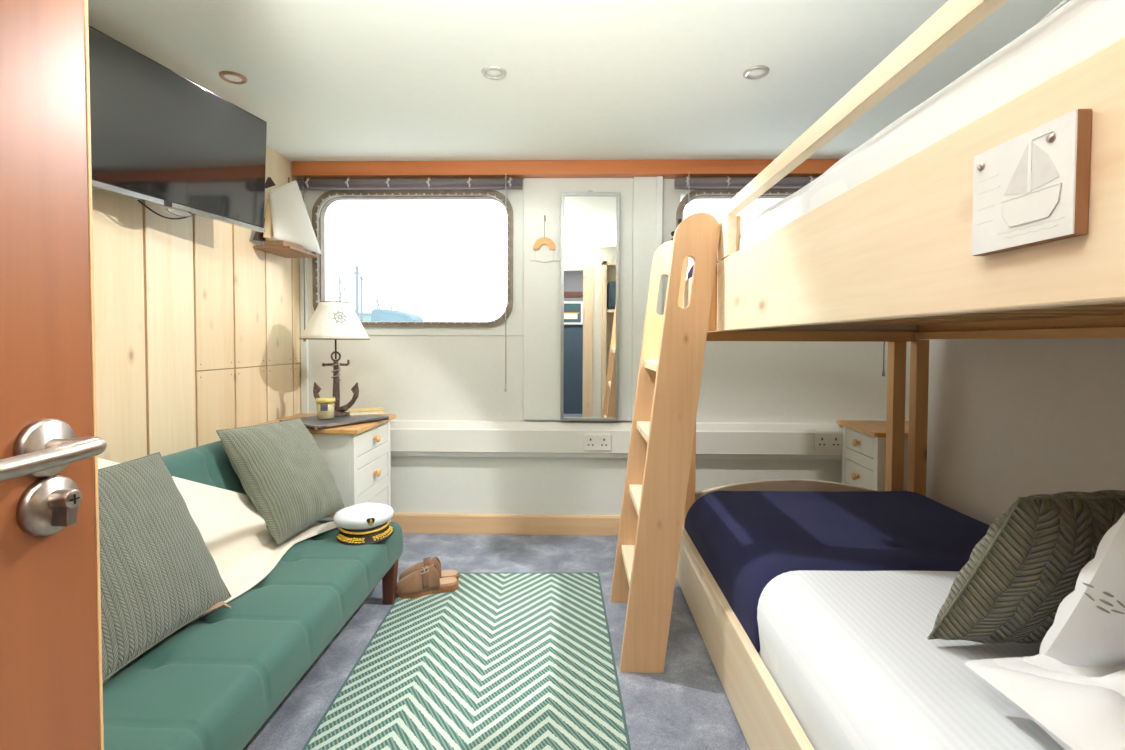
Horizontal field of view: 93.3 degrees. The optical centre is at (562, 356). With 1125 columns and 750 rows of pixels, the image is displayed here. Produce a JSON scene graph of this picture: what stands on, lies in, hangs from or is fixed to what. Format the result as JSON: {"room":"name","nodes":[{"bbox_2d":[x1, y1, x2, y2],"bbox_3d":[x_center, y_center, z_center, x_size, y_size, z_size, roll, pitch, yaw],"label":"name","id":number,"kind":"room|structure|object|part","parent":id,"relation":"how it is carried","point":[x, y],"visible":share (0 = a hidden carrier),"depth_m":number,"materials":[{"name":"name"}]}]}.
{"room":"ship interior","nodes":[
{"label":"ship interior","id":0,"kind":"room"},
{"bbox_2d":[92,146,300,462],"bbox_3d":[-1.543,0.026,0.728,0.121,2.000,4.380,0,2,1],"label":"wall","id":1,"kind":"structure","parent":0,"point":[197,327],"depth_m":2.04,"materials":[{"name":"brown wood"}]},
{"bbox_2d":[89,25,266,231],"bbox_3d":[-1.365,-0.704,1.812,0.199,0.477,0.742,1,2,11],"label":"television","id":2,"kind":"object","parent":1,"relation":"attached to","point":[160,137],"visible":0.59,"depth_m":1.75,"materials":[{"name":"black plastic"}]},
{"bbox_2d":[253,246,318,257],"bbox_3d":[-1.349,-0.515,2.609,0.174,0.012,0.280,0,2,1],"label":"wall shelf","id":3,"kind":"object","parent":1,"relation":"attached to","point":[283,251],"visible":1,"depth_m":2.56,"materials":[{"name":"brown wood"}]},
{"bbox_2d":[253,177,321,254],"bbox_3d":[-1.342,-0.699,2.593,0.128,0.356,0.348,1,2,11],"label":"model sailboat","id":4,"kind":"object","parent":3,"relation":"on","point":[287,220],"visible":0.82,"depth_m":2.55,"materials":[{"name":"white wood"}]},
{"bbox_2d":[243,533,749,749],"bbox_3d":[0.204,1.071,0.776,3.620,0.080,4.500,0,2,1],"label":"floor","id":5,"kind":"structure","parent":0,"point":[687,706],"depth_m":1.74,"materials":[{"name":"grey carpet"}]},
{"bbox_2d":[103,440,402,749],"bbox_3d":[-0.993,0.672,1.293,0.724,0.677,1.900,0,2,1],"label":"futon sofa","id":6,"kind":"object","parent":5,"relation":"on","point":[213,682],"depth_m":1.35,"materials":[{"name":"teal fabric"}]},
{"bbox_2d":[98,452,231,680],"bbox_3d":[-1.094,0.489,1.326,0.296,0.391,0.539,0,2,5],"label":"throw cushion","id":7,"kind":"object","parent":6,"relation":"on","point":[159,574],"visible":0.59,"depth_m":1.32,"materials":[{"name":"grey fabric"}]},
{"bbox_3d":[-1.232,0.555,1.296,0.250,0.444,1.900,0,2,1],"label":"backrest","id":8,"kind":"part","parent":6,"relation":"part of","materials":[{"name":"teal fabric"}]},
{"bbox_2d":[98,458,337,684],"bbox_3d":[-1.075,0.486,1.443,0.345,0.438,1.574,0,2,3],"label":"throw blanket","id":9,"kind":"object","parent":6,"relation":"on","point":[238,539],"visible":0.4,"depth_m":1.73,"materials":[{"name":"beige fabric"}]},
{"bbox_2d":[216,418,344,544],"bbox_3d":[-1.062,0.456,2.044,0.272,0.403,0.395,1,2,12],"label":"throw cushion","id":10,"kind":"object","parent":9,"relation":"on","point":[280,466],"visible":0.99,"depth_m":1.95,"materials":[{"name":"green fabric"}]},
{"bbox_3d":[-0.769,0.634,2.064,0.221,0.112,0.242,-1,2,-29],"label":"captain cap","id":11,"kind":"part","parent":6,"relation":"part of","materials":[{"name":"white fabric"}]},
{"bbox_3d":[-0.774,0.614,2.072,0.221,0.071,0.221,-1,2,-29],"label":"crown","id":12,"kind":"part","parent":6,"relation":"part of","materials":[{"name":"white fabric"}]},
{"bbox_3d":[-0.751,0.653,2.031,0.193,0.020,0.097,-1,2,-29],"label":"chin cord","id":13,"kind":"part","parent":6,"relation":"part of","materials":[{"name":"gold metal"}]},
{"bbox_3d":[-0.693,0.906,2.138,0.052,0.167,0.052,0,2,1],"label":"leg","id":14,"kind":"part","parent":6,"relation":"part of","materials":[{"name":"brown wood"}]},
{"bbox_2d":[253,413,395,520],"bbox_3d":[-1.137,0.641,2.567,0.520,0.670,0.500,0,2,1],"label":"nightstand","id":15,"kind":"object","parent":5,"relation":"on","point":[358,456],"visible":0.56,"depth_m":2.41,"materials":[{"name":"paint"}]},
{"bbox_2d":[279,412,388,429],"bbox_3d":[-1.070,0.296,2.506,0.302,0.017,0.375,1,2,35],"label":"tray","id":16,"kind":"object","parent":15,"relation":"on","point":[311,422],"visible":0.61,"depth_m":2.44,"materials":[{"name":"metal"}]},
{"bbox_2d":[316,397,334,418],"bbox_3d":[-1.093,0.237,2.454,0.083,0.105,0.083,0,2,1],"label":"candle","id":17,"kind":"object","parent":16,"relation":"on","point":[325,408],"visible":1,"depth_m":2.42,"materials":[{"name":"wax"}]},
{"bbox_2d":[299,301,369,416],"bbox_3d":[-1.104,0.009,2.588,0.319,0.552,0.319,0,2,1],"label":"lamp","id":18,"kind":"object","parent":16,"relation":"on","point":[331,320],"visible":0.98,"depth_m":2.51,"materials":[{"name":"white fabric"}]},
{"bbox_3d":[-1.104,-0.176,2.583,0.314,0.179,0.314,0,2,1],"label":"lamp shade","id":19,"kind":"part","parent":18,"relation":"part of","materials":[{"name":"fabric"}]},
{"bbox_3d":[-1.103,-0.045,2.551,0.265,0.112,0.233,0,2,1],"label":"stem","id":20,"kind":"part","parent":18,"relation":"part of","materials":[{"name":"black plastic"}]},
{"bbox_2d":[349,407,383,414],"bbox_3d":[-0.989,0.274,2.682,0.160,0.019,0.110,-1,2,-24],"label":"booklet","id":21,"kind":"object","parent":16,"relation":"on","point":[359,411],"visible":0.98,"depth_m":2.65,"materials":[{"name":"beige paper"}]},
{"bbox_3d":[-0.916,0.391,2.554,0.015,0.095,0.383,0,2,1],"label":"drawer","id":22,"kind":"part","parent":15,"relation":"part of","materials":[{"name":"paint"}]},
{"bbox_3d":[-0.917,0.558,2.559,0.015,0.116,0.383,0,2,1],"label":"drawer","id":23,"kind":"part","parent":15,"relation":"part of","materials":[{"name":"paint"}]},
{"bbox_3d":[-0.893,0.558,2.559,0.032,0.036,0.036,0,2,1],"label":"knob","id":24,"kind":"part","parent":15,"relation":"part of","materials":[{"name":"brown wood"}]},
{"bbox_3d":[-0.893,0.391,2.554,0.032,0.036,0.036,0,2,1],"label":"knob","id":25,"kind":"part","parent":15,"relation":"part of","materials":[{"name":"brown wood"}]},
{"bbox_3d":[-0.917,0.735,2.564,0.015,0.117,0.383,0,2,1],"label":"drawer","id":26,"kind":"part","parent":15,"relation":"part of","materials":[{"name":"paint"}]},
{"bbox_2d":[302,572,630,749],"bbox_3d":[-0.248,1.000,1.654,0.844,0.008,1.504,0,2,-1],"label":"area rug","id":27,"kind":"object","parent":5,"relation":"on","point":[496,661],"visible":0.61,"depth_m":1.66,"materials":[{"name":"green fabric"}]},
{"bbox_2d":[396,564,457,598],"bbox_3d":[-0.567,0.926,2.223,0.256,0.111,0.104,-2,2,-16],"label":"clog","id":28,"kind":"object","parent":27,"relation":"on","point":[424,581],"visible":0.97,"depth_m":2.19,"materials":[{"name":"brown leather"}]},
{"bbox_2d":[399,556,458,579],"bbox_3d":[-0.582,0.929,2.319,0.256,0.111,0.104,0,2,-14],"label":"clog","id":29,"kind":"object","parent":27,"relation":"on","point":[435,560],"visible":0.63,"depth_m":2.30,"materials":[{"name":"brown leather"}]},
{"bbox_2d":[610,212,719,672],"bbox_3d":[0.342,0.272,1.911,0.300,1.455,0.484,0,2,1],"label":"ladder","id":30,"kind":"object","parent":5,"relation":"on","point":[673,342],"visible":1,"depth_m":1.68,"materials":[{"name":"brown wood"}]},
{"bbox_2d":[836,420,908,490],"bbox_3d":[1.659,0.662,2.610,0.460,0.645,0.400,0,2,4],"label":"base cabinet","id":31,"kind":"object","parent":5,"relation":"on","point":[864,441],"visible":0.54,"depth_m":2.56,"materials":[{"name":"paint"}]},
{"bbox_3d":[1.446,0.589,2.624,0.032,0.036,0.036,0,2,4],"label":"knob","id":32,"kind":"part","parent":31,"relation":"part of","materials":[{"name":"brown wood"}]},
{"bbox_3d":[1.447,0.423,2.619,0.032,0.036,0.036,0,2,4],"label":"knob","id":33,"kind":"part","parent":31,"relation":"part of","materials":[{"name":"brown wood"}]},
{"bbox_3d":[1.470,0.589,2.622,0.015,0.116,0.283,0,2,4],"label":"drawer","id":34,"kind":"part","parent":31,"relation":"part of","materials":[{"name":"paint"}]},
{"bbox_3d":[1.470,0.423,2.617,0.015,0.095,0.283,0,2,4],"label":"drawer","id":35,"kind":"part","parent":31,"relation":"part of","materials":[{"name":"paint"}]},
{"bbox_2d":[676,0,1124,749],"bbox_3d":[0.999,0.287,1.240,1.094,1.467,2.190,0,2,1],"label":"bunk bed","id":36,"kind":"object","parent":5,"relation":"on","point":[888,258],"visible":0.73,"depth_m":0.87,"materials":[{"name":"brown wood"}]},
{"bbox_3d":[0.554,0.445,2.324,0.048,1.087,0.045,0,2,1],"label":"post","id":37,"kind":"part","parent":36,"relation":"part of","materials":[{"name":"brown wood"}]},
{"bbox_3d":[0.969,0.712,2.330,0.877,0.355,0.027,0,2,1],"label":"arched footboard","id":38,"kind":"part","parent":36,"relation":"part of","materials":[{"name":"brown wood"}]},
{"bbox_3d":[0.486,-0.361,0.911,0.026,0.157,1.545,0,2,1],"label":"guard rail","id":39,"kind":"part","parent":36,"relation":"part of","materials":[{"name":"brown wood"}]},
{"bbox_3d":[1.441,0.463,2.304,0.052,1.058,0.048,0,2,1],"label":"post","id":40,"kind":"part","parent":36,"relation":"part of","materials":[{"name":"brown wood"}]},
{"bbox_2d":[757,570,1064,749],"bbox_3d":[1.013,0.718,1.240,1.008,0.266,2.085,0,2,1],"label":"bedding","id":41,"kind":"object","parent":36,"relation":"on","point":[851,655],"visible":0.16,"depth_m":1.07,"materials":[{"name":"white fabric"}]},
{"bbox_2d":[684,491,989,652],"bbox_3d":[1.026,0.685,1.832,1.024,0.262,0.932,0,2,1],"label":"blanket","id":42,"kind":"object","parent":41,"relation":"on","point":[745,539],"visible":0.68,"depth_m":1.72,"materials":[{"name":"fabric"}]},
{"bbox_2d":[927,490,1124,643],"bbox_3d":[0.979,0.409,1.025,0.440,0.348,0.225,0,2,-6],"label":"throw cushion","id":43,"kind":"object","parent":41,"relation":"on","point":[1012,586],"visible":0.78,"depth_m":0.95,"materials":[{"name":"green fabric"}]},
{"bbox_2d":[961,652,1124,749],"bbox_3d":[1.031,0.507,0.641,0.726,0.214,0.548,0,2,1],"label":"pillow","id":44,"kind":"object","parent":41,"relation":"on","point":[1079,707],"visible":0.9,"depth_m":0.78,"materials":[{"name":"white fabric"}]},
{"bbox_2d":[1039,512,1124,666],"bbox_3d":[1.055,0.366,0.809,0.645,0.396,0.296,0,2,1],"label":"pillow","id":45,"kind":"object","parent":44,"relation":"on","point":[1088,627],"visible":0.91,"depth_m":0.80,"materials":[{"name":"white fabric"}]},
{"bbox_3d":[1.537,0.460,2.302,0.052,1.066,0.048,0,2,1],"label":"post","id":46,"kind":"part","parent":36,"relation":"part of","materials":[{"name":"brown wood"}]},
{"bbox_2d":[739,0,1124,249],"bbox_3d":[1.007,-0.281,1.219,0.994,0.312,2.100,0,2,1],"label":"bedding","id":47,"kind":"object","parent":36,"relation":"on","point":[1074,30],"visible":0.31,"depth_m":0.66,"materials":[{"name":"white fabric"}]},
{"bbox_2d":[687,261,719,278],"bbox_3d":[1.023,-0.334,1.977,0.994,0.144,0.618,0,2,1],"label":"throw","id":48,"kind":"object","parent":47,"relation":"on","point":[690,273],"visible":0.02,"depth_m":2.22,"materials":[{"name":"fabric"}]},
{"bbox_2d":[971,109,1091,255],"bbox_3d":[0.455,-0.164,0.524,0.016,0.109,0.120,0,2,1],"label":"plaque","id":49,"kind":"object","parent":36,"relation":"attached to","point":[1032,188],"visible":1,"depth_m":0.50,"materials":[{"name":"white wood"}]},
{"bbox_2d":[88,0,1068,161],"bbox_3d":[0.211,-1.008,0.717,3.620,0.080,4.500,0,2,1],"label":"ceiling","id":50,"kind":"structure","parent":0,"point":[329,80],"depth_m":1.83,"materials":[{"name":"paint"}]},
{"bbox_2d":[219,71,246,83],"bbox_3d":[-1.184,-1.002,1.910,0.088,0.009,0.088,0,2,1],"label":"recessed light","id":51,"kind":"object","parent":50,"relation":"in","point":[229,76],"visible":1,"depth_m":1.91,"materials":[{"name":"brown metal"}]},
{"bbox_2d":[481,65,505,79],"bbox_3d":[-0.241,-0.998,1.868,0.088,0.009,0.088,0,2,1],"label":"recessed light","id":52,"kind":"object","parent":50,"relation":"in","point":[491,72],"visible":1,"depth_m":1.86,"materials":[{"name":"white metal"}]},
{"bbox_2d":[743,65,769,79],"bbox_3d":[0.678,-0.994,1.861,0.088,0.009,0.088,0,2,1],"label":"recessed light","id":53,"kind":"object","parent":50,"relation":"in","point":[755,72],"visible":1,"depth_m":1.86,"materials":[{"name":"silver metal"}]},
{"bbox_2d":[299,179,927,514],"bbox_3d":[0.259,-0.030,2.935,3.620,2.000,0.120,0,2,1],"label":"wall","id":54,"kind":"structure","parent":0,"point":[411,377],"depth_m":2.90,"materials":[{"name":"white paint"}]},
{"bbox_2d":[300,190,308,412],"bbox_3d":[-1.410,-0.307,2.898,0.035,1.305,0.018,0,2,1],"label":"trim","id":55,"kind":"structure","parent":54,"relation":"attached to","point":[304,344],"depth_m":2.90,"materials":[{"name":"white paint"}]},
{"bbox_2d":[312,189,512,326],"bbox_3d":[-0.810,-0.532,2.898,1.090,0.738,0.088,0,2,1],"label":"window","id":56,"kind":"structure","parent":54,"relation":"in","point":[318,264],"depth_m":2.87,"materials":[{"name":"metal"}]},
{"bbox_2d":[296,173,521,391],"bbox_3d":[-0.811,-0.391,2.824,1.192,1.140,0.064,0,2,1],"label":"roller blind","id":57,"kind":"object","parent":56,"relation":"attached to","point":[429,183],"visible":1,"depth_m":2.79,"materials":[{"name":"fabric"}]},
{"bbox_3d":[-1.367,-0.522,2.809,0.015,0.880,0.015,1,2,24],"label":"pull cord","id":58,"kind":"part","parent":57,"relation":"part of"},
{"bbox_3d":[-0.298,-0.388,2.788,0.015,1.140,0.015,1,2,24],"label":"pull cord","id":59,"kind":"part","parent":57,"relation":"part of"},
{"bbox_2d":[306,179,523,335],"bbox_3d":[-0.817,-0.537,2.882,1.217,0.840,0.008,0,2,1],"label":"trim","id":60,"kind":"structure","parent":54,"relation":"attached to","point":[514,322],"depth_m":2.88,"materials":[{"name":"white paint"}]},
{"bbox_2d":[391,513,620,535],"bbox_3d":[0.259,0.917,2.893,3.370,0.108,0.018,0,2,1],"label":"baseboard","id":61,"kind":"structure","parent":54,"relation":"attached to","point":[422,523],"depth_m":2.90,"materials":[{"name":"brown wood"}]},
{"bbox_2d":[530,215,558,262],"bbox_3d":[-0.096,-0.629,2.829,0.156,0.249,0.015,0,2,1],"label":"ornament","id":62,"kind":"object","parent":54,"relation":"hanging from","point":[544,240],"visible":1,"depth_m":2.82,"materials":[{"name":"brown wood"}]},
{"bbox_2d":[292,159,839,178],"bbox_3d":[0.261,-0.989,2.805,3.375,0.074,0.084,0,2,1],"label":"trim","id":63,"kind":"structure","parent":54,"relation":"attached to","point":[669,169],"depth_m":2.78,"materials":[{"name":"brown wood"}]},
{"bbox_2d":[560,190,619,420],"bbox_3d":[0.144,-0.268,2.813,0.308,1.218,0.034,0,2,1],"label":"wall mirror","id":64,"kind":"object","parent":54,"relation":"attached to","point":[590,222],"visible":1,"depth_m":2.81,"materials":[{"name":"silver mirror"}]},
{"bbox_2d":[523,176,662,420],"bbox_3d":[0.159,-0.305,2.844,0.737,1.295,0.051,0,2,1],"label":"wall panel","id":65,"kind":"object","parent":54,"relation":"attached to","point":[641,198],"depth_m":2.84,"materials":[{"name":"white paint"}]},
{"bbox_2d":[584,434,610,449],"bbox_3d":[0.186,0.453,2.826,0.146,0.086,0.014,0,2,1],"label":"wall socket","id":66,"kind":"object","parent":54,"relation":"attached to","point":[591,441],"visible":1,"depth_m":2.82,"materials":[{"name":"white plastic"}]},
{"bbox_2d":[390,420,842,459],"bbox_3d":[0.261,0.447,2.858,3.370,0.194,0.058,0,2,1],"label":"cable trunking","id":67,"kind":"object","parent":54,"relation":"attached to","point":[462,438],"depth_m":2.84,"materials":[{"name":"white plastic"}]},
{"bbox_2d":[671,188,800,240],"bbox_3d":[1.134,-0.523,2.827,1.131,0.738,0.138,0,2,1],"label":"window","id":68,"kind":"structure","parent":54,"relation":"in","point":[772,192],"depth_m":2.82,"materials":[{"name":"metal"}]},
{"bbox_2d":[674,173,884,375],"bbox_3d":[1.177,-0.427,2.776,1.181,1.050,0.064,0,2,1],"label":"roller blind","id":69,"kind":"object","parent":54,"relation":"attached to","point":[689,182],"visible":0.48,"depth_m":2.75,"materials":[{"name":"fabric"}]},
{"bbox_3d":[0.654,-0.589,2.760,0.015,0.730,0.015,0,2,-21],"label":"pull cord","id":70,"kind":"part","parent":69,"relation":"part of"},
{"bbox_3d":[1.667,-0.425,2.740,0.015,1.050,0.015,1,2,24],"label":"pull cord","id":71,"kind":"part","parent":69,"relation":"part of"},
{"bbox_2d":[814,433,842,449],"bbox_3d":[1.401,0.446,2.797,0.146,0.086,0.014,0,2,1],"label":"wall socket","id":72,"kind":"object","parent":54,"relation":"attached to","point":[822,441],"visible":1,"depth_m":2.79,"materials":[{"name":"white plastic"}]},
{"bbox_2d":[926,338,1124,525],"bbox_3d":[1.796,0.040,0.649,0.440,2.000,4.380,0,2,1],"label":"wall","id":73,"kind":"structure","parent":0,"point":[1009,419],"depth_m":1.85,"materials":[{"name":"paint"}]},
{"bbox_3d":[0.186,0.058,-0.173,3.620,2.000,0.100,0,2,1],"label":"wall","id":74,"kind":"structure","parent":0,"visible":0},
{"bbox_2d":[0,0,106,749],"bbox_3d":[-0.468,0.164,0.218,0.099,1.740,0.636,0,2,1],"label":"door","id":75,"kind":"structure","parent":74,"relation":"in","point":[51,682],"depth_m":0.48,"materials":[{"name":"brown wood"}]},
{"bbox_3d":[-0.439,0.084,0.421,0.052,0.019,0.145,0,2,1],"label":"lever handle","id":76,"kind":"part","parent":75,"relation":"part of","materials":[{"name":"metal"}]},
{"label":"outside","id":77,"kind":"structure","parent":0,"visible":0},
{"bbox_3d":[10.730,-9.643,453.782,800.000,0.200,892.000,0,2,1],"label":"water","id":78,"kind":"object","parent":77,"visible":0},
{"bbox_2d":[329,277,359,319],"bbox_3d":[-21.018,-3.029,50.446,8.225,9.160,2.535,0,2,1],"label":"yacht","id":79,"kind":"object","parent":78,"relation":"on","point":[339,282],"visible":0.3,"depth_m":50.31,"materials":[{"name":"paint"}]},
{"bbox_2d":[336,265,381,317],"bbox_3d":[-11.596,-1.524,30.252,8.224,7.360,2.535,0,2,1],"label":"yacht","id":80,"kind":"object","parent":78,"relation":"on","point":[356,273],"visible":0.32,"depth_m":30.14,"materials":[{"name":"paint"}]},
{"bbox_2d":[360,277,362,320],"bbox_3d":[-15.036,-2.146,40.322,7.980,8.010,2.535,0,2,1],"label":"yacht","id":81,"kind":"object","parent":78,"relation":"on","point":[361,280],"visible":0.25,"depth_m":40.20,"materials":[{"name":"paint"}]},
{"bbox_2d":[359,313,370,320],"bbox_3d":[-33.910,-3.590,92.764,4.200,7.800,8.400,0,2,1],"label":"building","id":82,"kind":"structure","parent":78,"relation":"on","point":[366,316],"depth_m":88.64,"materials":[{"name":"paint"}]},
{"bbox_2d":[371,304,422,321],"bbox_3d":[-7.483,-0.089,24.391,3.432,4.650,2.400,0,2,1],"label":"motor boat","id":83,"kind":"object","parent":78,"relation":"on","point":[377,315],"visible":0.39,"depth_m":23.36,"materials":[{"name":"paint"}]}
]}

